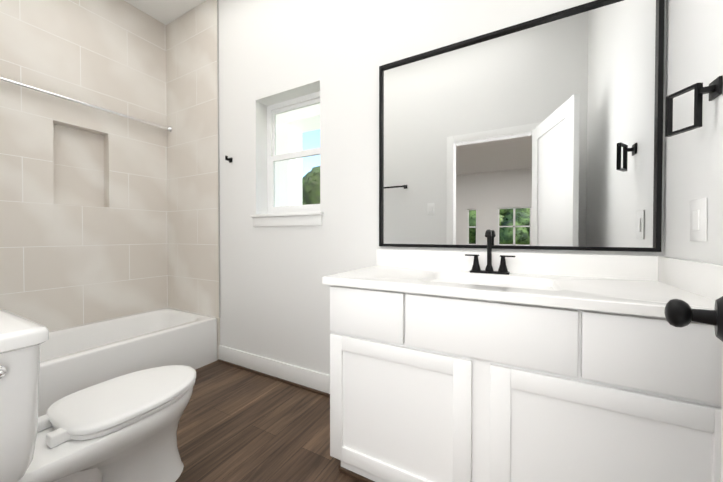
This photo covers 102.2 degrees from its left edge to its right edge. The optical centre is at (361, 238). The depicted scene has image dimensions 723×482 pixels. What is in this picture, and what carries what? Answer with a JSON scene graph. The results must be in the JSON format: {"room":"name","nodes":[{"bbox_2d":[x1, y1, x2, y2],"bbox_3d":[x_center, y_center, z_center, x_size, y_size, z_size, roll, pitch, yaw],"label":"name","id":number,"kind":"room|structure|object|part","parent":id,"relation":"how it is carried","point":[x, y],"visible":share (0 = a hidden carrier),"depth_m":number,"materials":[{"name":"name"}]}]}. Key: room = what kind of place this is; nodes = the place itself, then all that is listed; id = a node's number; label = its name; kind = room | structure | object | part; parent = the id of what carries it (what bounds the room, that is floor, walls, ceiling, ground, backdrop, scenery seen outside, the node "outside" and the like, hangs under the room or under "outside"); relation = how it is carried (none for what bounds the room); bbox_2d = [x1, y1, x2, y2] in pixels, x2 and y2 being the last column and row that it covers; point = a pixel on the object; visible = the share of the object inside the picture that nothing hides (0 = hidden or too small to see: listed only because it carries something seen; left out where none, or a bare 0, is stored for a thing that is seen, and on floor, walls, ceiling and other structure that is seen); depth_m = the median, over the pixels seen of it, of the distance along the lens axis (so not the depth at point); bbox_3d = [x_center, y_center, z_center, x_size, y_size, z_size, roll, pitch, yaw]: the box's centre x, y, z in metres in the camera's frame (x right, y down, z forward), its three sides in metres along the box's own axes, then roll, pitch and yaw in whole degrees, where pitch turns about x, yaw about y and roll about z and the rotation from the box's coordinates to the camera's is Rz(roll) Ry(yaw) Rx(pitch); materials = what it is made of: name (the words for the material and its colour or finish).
{"room":"bathroom","nodes":[
{"label":"bathroom","id":0,"kind":"room"},
{"bbox_2d":[0,0,167,331],"bbox_3d":[-2.419,-0.507,2.072,0.160,3.120,1.872,0,1,29],"label":"wall","id":1,"kind":"structure","parent":0,"point":[138,165],"depth_m":2.30,"materials":[{"name":"tile"}]},
{"bbox_2d":[53,123,103,206],"bbox_3d":[-2.311,-0.573,2.365,0.070,0.626,0.340,0,1,29],"label":"wall niche","id":2,"kind":"object","parent":1,"relation":"in","point":[73,148],"visible":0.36,"depth_m":2.35,"materials":[{"name":"tile"}]},
{"bbox_2d":[52,119,109,207],"bbox_3d":[-2.241,-0.573,2.327,0.090,0.626,0.340,0,1,29],"label":"liner","id":3,"kind":"object","parent":2,"relation":"attached to","point":[106,175],"visible":0.58,"depth_m":2.45,"materials":[{"name":"tile"}]},
{"bbox_2d":[124,0,205,24],"bbox_3d":[-2.106,-2.062,-2.233,6.800,0.100,9.440,0,1,29],"label":"ceiling","id":4,"kind":"structure","parent":0,"point":[165,12],"depth_m":2.62,"materials":[{"name":"white paint"}]},
{"bbox_2d":[175,360,360,481],"bbox_3d":[-2.106,1.133,-2.191,6.800,0.050,9.440,0,1,29],"label":"floor","id":5,"kind":"structure","parent":0,"point":[235,424],"depth_m":1.59,"materials":[{"name":"brown wood"}]},
{"bbox_2d":[0,310,195,481],"bbox_3d":[-1.015,0.657,1.085,0.490,0.816,0.783,0,1,29],"label":"toilet","id":6,"kind":"object","parent":5,"relation":"on","point":[122,428],"visible":1,"depth_m":1.02,"materials":[{"name":"white ceramic"}]},
{"bbox_3d":[-0.961,0.348,0.709,0.039,0.037,0.130,0,1,29],"label":"lever handle","id":7,"kind":"part","parent":6,"relation":"part of","materials":[{"name":"silver metal"}]},
{"bbox_3d":[-0.962,0.649,1.209,0.386,0.048,0.515,0,1,29],"label":"seat","id":8,"kind":"part","parent":6,"relation":"part of","materials":[{"name":"white plastic"}]},
{"bbox_2d":[38,308,216,416],"bbox_3d":[-1.942,0.868,2.006,0.751,0.370,1.556,0,1,29],"label":"bathtub","id":9,"kind":"object","parent":5,"relation":"on","point":[75,359],"visible":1,"depth_m":2.14,"materials":[{"name":"white ceramic"}]},
{"bbox_2d":[322,229,722,481],"bbox_3d":[0.520,0.510,1.235,1.270,1.107,0.572,0,1,29],"label":"bathroom vanity","id":10,"kind":"object","parent":5,"relation":"on","point":[489,365],"depth_m":0.98,"materials":[{"name":"white paint"}]},
{"bbox_2d":[322,249,722,317],"bbox_3d":[0.520,0.181,1.230,1.270,0.225,0.572,0,1,29],"label":"countertop","id":11,"kind":"structure","parent":10,"relation":"on","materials":[{"name":"white stone"}]},
{"bbox_2d":[465,229,514,274],"bbox_3d":[0.608,0.060,1.391,0.224,0.212,0.104,0,1,29],"label":"faucet","id":12,"kind":"object","parent":11,"relation":"on","point":[475,270],"depth_m":1.40,"materials":[{"name":"black metal"}]},
{"bbox_2d":[219,0,665,374],"bbox_3d":[0.109,-0.505,1.865,2.932,3.120,0.160,0,1,29],"label":"wall","id":13,"kind":"structure","parent":0,"point":[361,41],"depth_m":2.02,"materials":[{"name":"white paint"}]},
{"bbox_2d":[166,0,219,359],"bbox_3d":[-1.592,-0.517,2.784,0.935,3.120,0.168,0,1,29],"label":"wall tile","id":14,"kind":"structure","parent":13,"relation":"attached to","point":[192,142],"depth_m":2.65,"materials":[{"name":"beige tile"}]},
{"bbox_2d":[0,77,171,132],"bbox_3d":[-2.227,-1.048,2.136,0.060,0.060,1.561,0,1,29],"label":"rail","id":15,"kind":"object","parent":14,"relation":"attached to","point":[168,129],"visible":1,"depth_m":2.23,"materials":[{"name":"silver metal"}]},
{"bbox_2d":[217,0,220,317],"bbox_3d":[-1.217,-0.698,2.486,0.007,2.750,0.012,0,1,29],"label":"trim","id":16,"kind":"structure","parent":14,"relation":"attached to","point":[218,149],"depth_m":2.48,"materials":[{"name":"silver metal"}]},
{"bbox_2d":[225,156,231,162],"bbox_3d":[-1.093,-0.655,2.396,0.038,0.045,0.048,0,1,29],"label":"robe hook","id":17,"kind":"object","parent":13,"relation":"attached to","point":[228,159],"visible":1,"depth_m":2.40,"materials":[{"name":"black metal"}]},
{"bbox_2d":[218,345,329,396],"bbox_3d":[-0.557,0.984,2.139,1.509,0.135,0.028,0,1,29],"label":"baseboard","id":18,"kind":"structure","parent":13,"relation":"attached to","point":[319,381],"depth_m":2.17,"materials":[{"name":"white paint"}]},
{"bbox_2d":[250,91,323,226],"bbox_3d":[-0.523,-0.587,2.189,0.680,0.985,0.192,0,1,29],"label":"window","id":19,"kind":"structure","parent":13,"relation":"in","point":[283,107],"depth_m":2.25,"materials":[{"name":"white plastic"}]},
{"bbox_2d":[379,0,664,251],"bbox_3d":[0.655,-0.488,1.460,1.238,1.073,0.026,0,1,29],"label":"mirror","id":20,"kind":"object","parent":13,"relation":"attached to","point":[543,133],"visible":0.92,"depth_m":1.38,"materials":[{"name":"clear glass"}]},
{"bbox_2d":[663,0,722,264],"bbox_3d":[0.840,-0.485,0.307,0.160,3.120,1.880,0,1,29],"label":"wall","id":21,"kind":"structure","parent":0,"point":[693,164],"depth_m":0.98,"materials":[{"name":"white paint"}]},
{"bbox_2d":[664,296,722,481],"bbox_3d":[0.391,0.049,0.259,0.720,2.030,0.177,-1,1,-43],"label":"door leaf","id":22,"kind":"structure","parent":21,"relation":"in","point":[679,313],"depth_m":0.49,"materials":[{"name":"white paint"}]},
{"bbox_3d":[0.607,0.131,0.461,0.076,0.076,0.177,-1,1,-43],"label":"knob","id":23,"kind":"part","parent":22,"relation":"part of","materials":[{"name":"black metal"}]},
{"bbox_2d":[665,76,722,136],"bbox_3d":[1.020,-0.403,0.902,0.088,0.133,0.104,0,1,29],"label":"towel ring","id":24,"kind":"object","parent":21,"relation":"attached to","point":[713,89],"visible":0.98,"depth_m":0.88,"materials":[{"name":"black metal"}]},
{"bbox_2d":[690,197,706,240],"bbox_3d":[1.085,-0.061,0.942,0.008,0.136,0.096,0,1,29],"label":"switch plate","id":25,"kind":"object","parent":21,"relation":"attached to","point":[698,219],"visible":1,"depth_m":0.93,"materials":[{"name":"white plastic"}]},
{"label":"outside","id":26,"kind":"structure","parent":0,"visible":0},
{"bbox_3d":[-4.043,1.329,13.522,100.000,0.050,100.000,0,1,29],"label":"ground","id":27,"kind":"structure","parent":26,"visible":0},
{"bbox_2d":[275,125,301,206],"bbox_3d":[-0.741,0.171,2.950,0.200,2.540,0.200,0,1,29],"label":"porch column","id":28,"kind":"structure","parent":27,"relation":"on","point":[294,185],"depth_m":2.86,"materials":[{"name":"white"}]},
{"bbox_2d":[276,103,319,132],"bbox_3d":[-0.249,-1.500,2.661,9.000,0.810,0.280,0,1,29],"label":"beam","id":29,"kind":"structure","parent":28,"relation":"on","point":[315,118],"depth_m":2.73,"materials":[{"name":"white"}]},
{"bbox_2d":[302,194,317,204],"bbox_3d":[-2.398,-0.658,15.822,5.645,3.882,4.008,0,1,29],"label":"tree","id":30,"kind":"object","parent":27,"relation":"on","point":[305,201],"depth_m":14.37,"materials":[{"name":"green plant"}]},
{"bbox_2d":[302,168,319,204],"bbox_3d":[-1.339,-1.195,15.293,5.903,4.968,4.210,0,1,29],"label":"tree","id":31,"kind":"object","parent":27,"relation":"on","point":[315,174],"depth_m":13.73,"materials":[{"name":"green plant"}]}
]}

